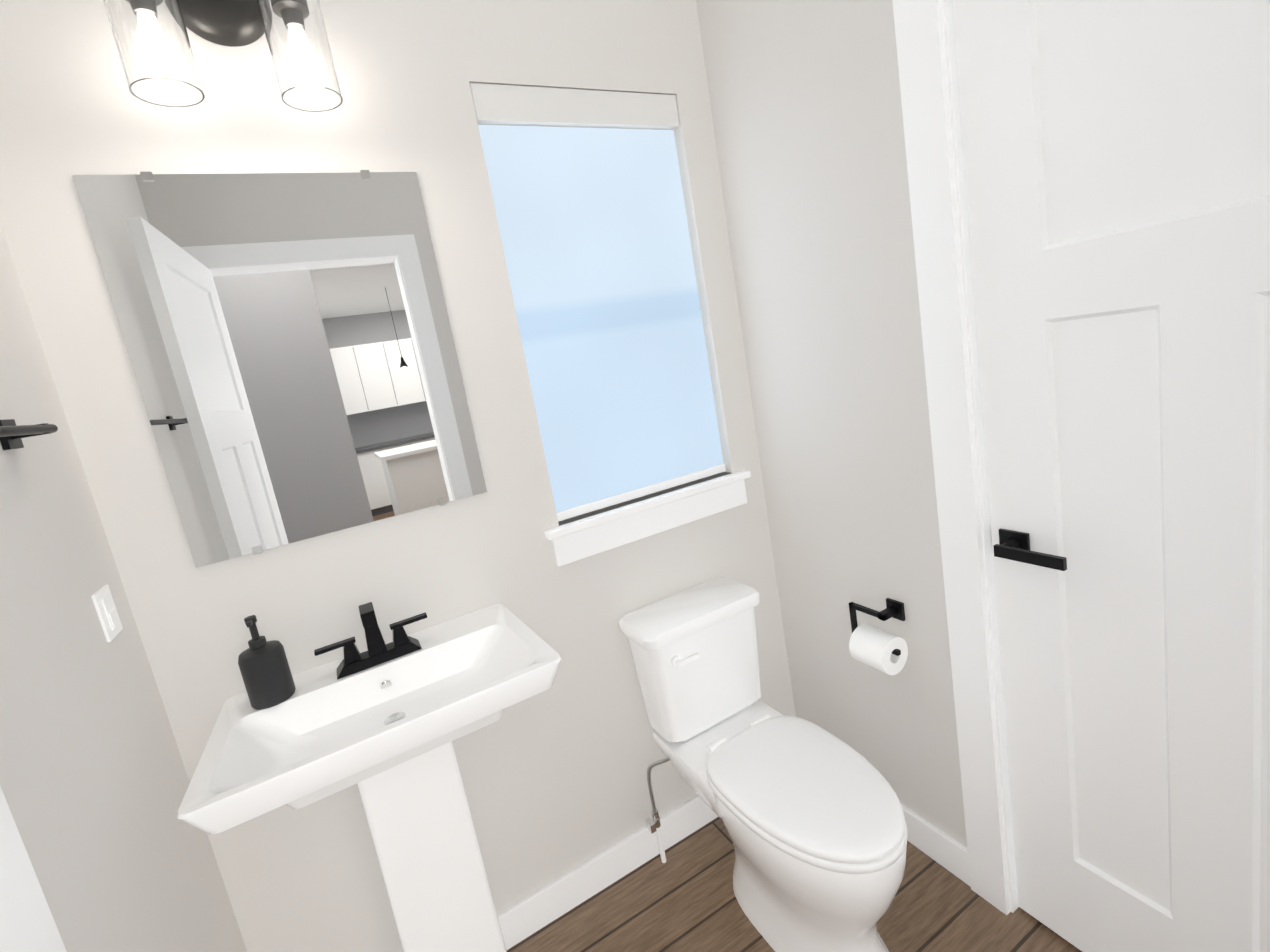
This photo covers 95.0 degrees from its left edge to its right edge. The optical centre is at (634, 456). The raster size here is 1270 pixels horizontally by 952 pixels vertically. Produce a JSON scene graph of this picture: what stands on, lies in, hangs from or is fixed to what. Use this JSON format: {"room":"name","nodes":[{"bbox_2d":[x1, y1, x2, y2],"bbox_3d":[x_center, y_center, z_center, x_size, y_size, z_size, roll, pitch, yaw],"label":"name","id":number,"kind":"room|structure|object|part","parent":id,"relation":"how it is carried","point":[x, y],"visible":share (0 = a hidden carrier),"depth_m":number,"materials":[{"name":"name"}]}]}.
{"room":"bathroom","nodes":[
{"label":"bathroom","id":0,"kind":"room"},
{"bbox_2d":[0,223,246,951],"bbox_3d":[-0.731,0.179,0.441,0.120,2.740,1.790,-15,11,-27],"label":"wall","id":1,"kind":"structure","parent":0,"point":[94,782],"depth_m":0.91,"materials":[{"name":"white paint"}]},
{"bbox_2d":[0,419,57,449],"bbox_3d":[-0.781,-0.019,0.629,0.051,0.044,0.623,-15,11,-27],"label":"towel rail","id":2,"kind":"object","parent":1,"relation":"attached to","point":[12,434],"visible":0.98,"depth_m":0.85,"materials":[{"name":"black metal"}]},
{"bbox_2d":[0,786,66,951],"bbox_3d":[-0.371,0.461,0.207,0.159,2.123,0.761,-15,11,-27],"label":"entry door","id":3,"kind":"structure","parent":1,"relation":"in","point":[27,923],"depth_m":0.51,"materials":[{"name":"white paint"}]},
{"bbox_2d":[91,584,122,642],"bbox_3d":[-0.940,0.278,1.041,0.010,0.088,0.072,-15,11,-27],"label":"light switch","id":4,"kind":"object","parent":1,"relation":"attached to","point":[107,612],"visible":1,"depth_m":1.03,"materials":[{"name":"white plastic"}]},
{"bbox_2d":[0,0,795,951],"bbox_3d":[-0.320,-0.087,1.576,1.730,2.740,0.150,-15,11,-27],"label":"wall","id":5,"kind":"structure","parent":0,"point":[554,776],"depth_m":1.37,"materials":[{"name":"white paint"}]},
{"bbox_2d":[103,0,342,111],"bbox_3d":[-0.779,-0.838,1.097,0.430,0.313,0.154,-15,11,-27],"label":"sconce","id":6,"kind":"object","parent":5,"relation":"attached to","point":[154,49],"visible":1,"depth_m":1.09,"materials":[{"name":"glass"}]},
{"bbox_2d":[72,170,486,567],"bbox_3d":[-0.703,-0.214,1.268,0.610,0.774,0.010,-15,11,-27],"label":"mirror","id":7,"kind":"object","parent":5,"relation":"attached to","point":[289,341],"visible":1,"depth_m":1.24,"materials":[{"name":"clear glass"}]},
{"bbox_2d":[497,795,717,949],"bbox_3d":[-0.107,1.212,1.695,1.616,0.105,0.017,-15,11,-27],"label":"baseboard","id":8,"kind":"structure","parent":5,"relation":"attached to","point":[533,912],"depth_m":1.69,"materials":[{"name":"white paint"}]},
{"bbox_2d":[544,470,750,566],"bbox_3d":[0.052,0.168,1.732,0.685,0.105,0.102,-15,11,-27],"label":"trim","id":9,"kind":"structure","parent":5,"relation":"attached to","point":[577,539],"depth_m":1.68,"materials":[{"name":"white paint"}]},
{"bbox_2d":[506,817,1081,951],"bbox_3d":[1.804,1.527,-1.620,4.440,0.060,7.990,-15,11,-27],"label":"floor","id":10,"kind":"structure","parent":0,"point":[683,898],"depth_m":1.55,"materials":[{"name":"brown wood"}]},
{"bbox_2d":[177,604,560,951],"bbox_3d":[-0.433,0.913,1.272,0.638,0.936,0.406,-15,11,-27],"label":"sink","id":11,"kind":"object","parent":10,"relation":"on","point":[384,735],"visible":1,"depth_m":1.20,"materials":[{"name":"white ceramic"}]},
{"bbox_2d":[238,615,295,709],"bbox_3d":[-0.758,0.409,1.183,0.080,0.182,0.080,-15,11,-27],"label":"soap dispenser","id":12,"kind":"object","parent":11,"relation":"on","point":[265,671],"visible":1,"depth_m":1.16,"materials":[{"name":"black plastic"}]},
{"bbox_2d":[314,602,426,679],"bbox_3d":[-0.575,0.389,1.278,0.232,0.128,0.082,-15,11,-27],"label":"faucet","id":13,"kind":"object","parent":11,"relation":"on","point":[378,652],"visible":1,"depth_m":1.27,"materials":[{"name":"black metal"}]},
{"bbox_2d":[619,577,906,951],"bbox_3d":[0.334,0.823,1.481,0.427,0.781,0.736,-15,11,-27],"label":"toilet","id":14,"kind":"object","parent":10,"relation":"on","point":[810,815],"visible":1,"depth_m":1.43,"materials":[{"name":"white ceramic"}]},
{"bbox_3d":[0.133,0.538,1.550,0.072,0.028,0.030,-15,11,-27],"label":"handle","id":15,"kind":"part","parent":14,"relation":"part of","materials":[{"name":"white ceramic"}]},
{"bbox_3d":[0.395,0.763,1.374,0.336,0.032,0.494,-15,11,-27],"label":"lid","id":16,"kind":"part","parent":14,"relation":"part of","materials":[{"name":"white plastic"}]},
{"bbox_3d":[0.403,0.787,1.370,0.340,0.020,0.479,-15,11,-27],"label":"seat","id":17,"kind":"part","parent":14,"relation":"part of","materials":[{"name":"white plastic"}]},
{"bbox_2d":[696,0,966,847],"bbox_3d":[0.771,-0.215,1.203,0.120,2.740,1.520,-15,11,-27],"label":"wall","id":18,"kind":"structure","parent":0,"point":[806,104],"depth_m":1.53,"materials":[{"name":"white paint"}]},
{"bbox_2d":[849,598,907,674],"bbox_3d":[0.639,0.472,1.551,0.109,0.174,0.145,-15,11,-27],"label":"toilet paper holder","id":19,"kind":"object","parent":18,"relation":"attached to","point":[880,650],"visible":1,"depth_m":1.52,"materials":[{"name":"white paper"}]},
{"bbox_2d":[901,804,970,886],"bbox_3d":[0.737,1.051,1.767,0.017,0.105,0.585,-15,11,-27],"label":"baseboard","id":20,"kind":"structure","parent":18,"relation":"attached to","point":[939,846],"depth_m":1.59,"materials":[{"name":"white paint"}]},
{"bbox_2d":[892,0,1018,914],"bbox_3d":[0.955,0.053,0.966,0.138,2.235,0.894,-15,11,-27],"label":"door frame","id":21,"kind":"structure","parent":18,"relation":"attached to","point":[927,66],"depth_m":1.23,"materials":[{"name":"white paint"}]},
{"bbox_2d":[953,0,1269,951],"bbox_3d":[0.950,0.100,0.960,0.148,2.123,0.712,-15,11,-27],"label":"closet door","id":22,"kind":"structure","parent":18,"relation":"in","point":[1117,164],"depth_m":1.03,"materials":[{"name":"white paint"}]},
{"bbox_3d":[0.839,0.183,1.215,0.148,0.058,0.170,-15,11,-27],"label":"handle","id":23,"kind":"part","parent":22,"relation":"part of","materials":[{"name":"black metal"}]},
{"bbox_3d":[-0.092,-0.430,1.704,0.595,1.115,0.065,-15,11,-27],"label":"window","id":24,"kind":"structure","parent":0,"visible":0},
{"bbox_2d":[470,83,725,521],"bbox_3d":[-0.060,-0.427,1.642,0.588,1.107,0.058,-15,11,-27],"label":"roller shade","id":25,"kind":"object","parent":24,"relation":"attached to","point":[587,196],"visible":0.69,"depth_m":1.62,"materials":[{"name":"white fabric"}]}
]}

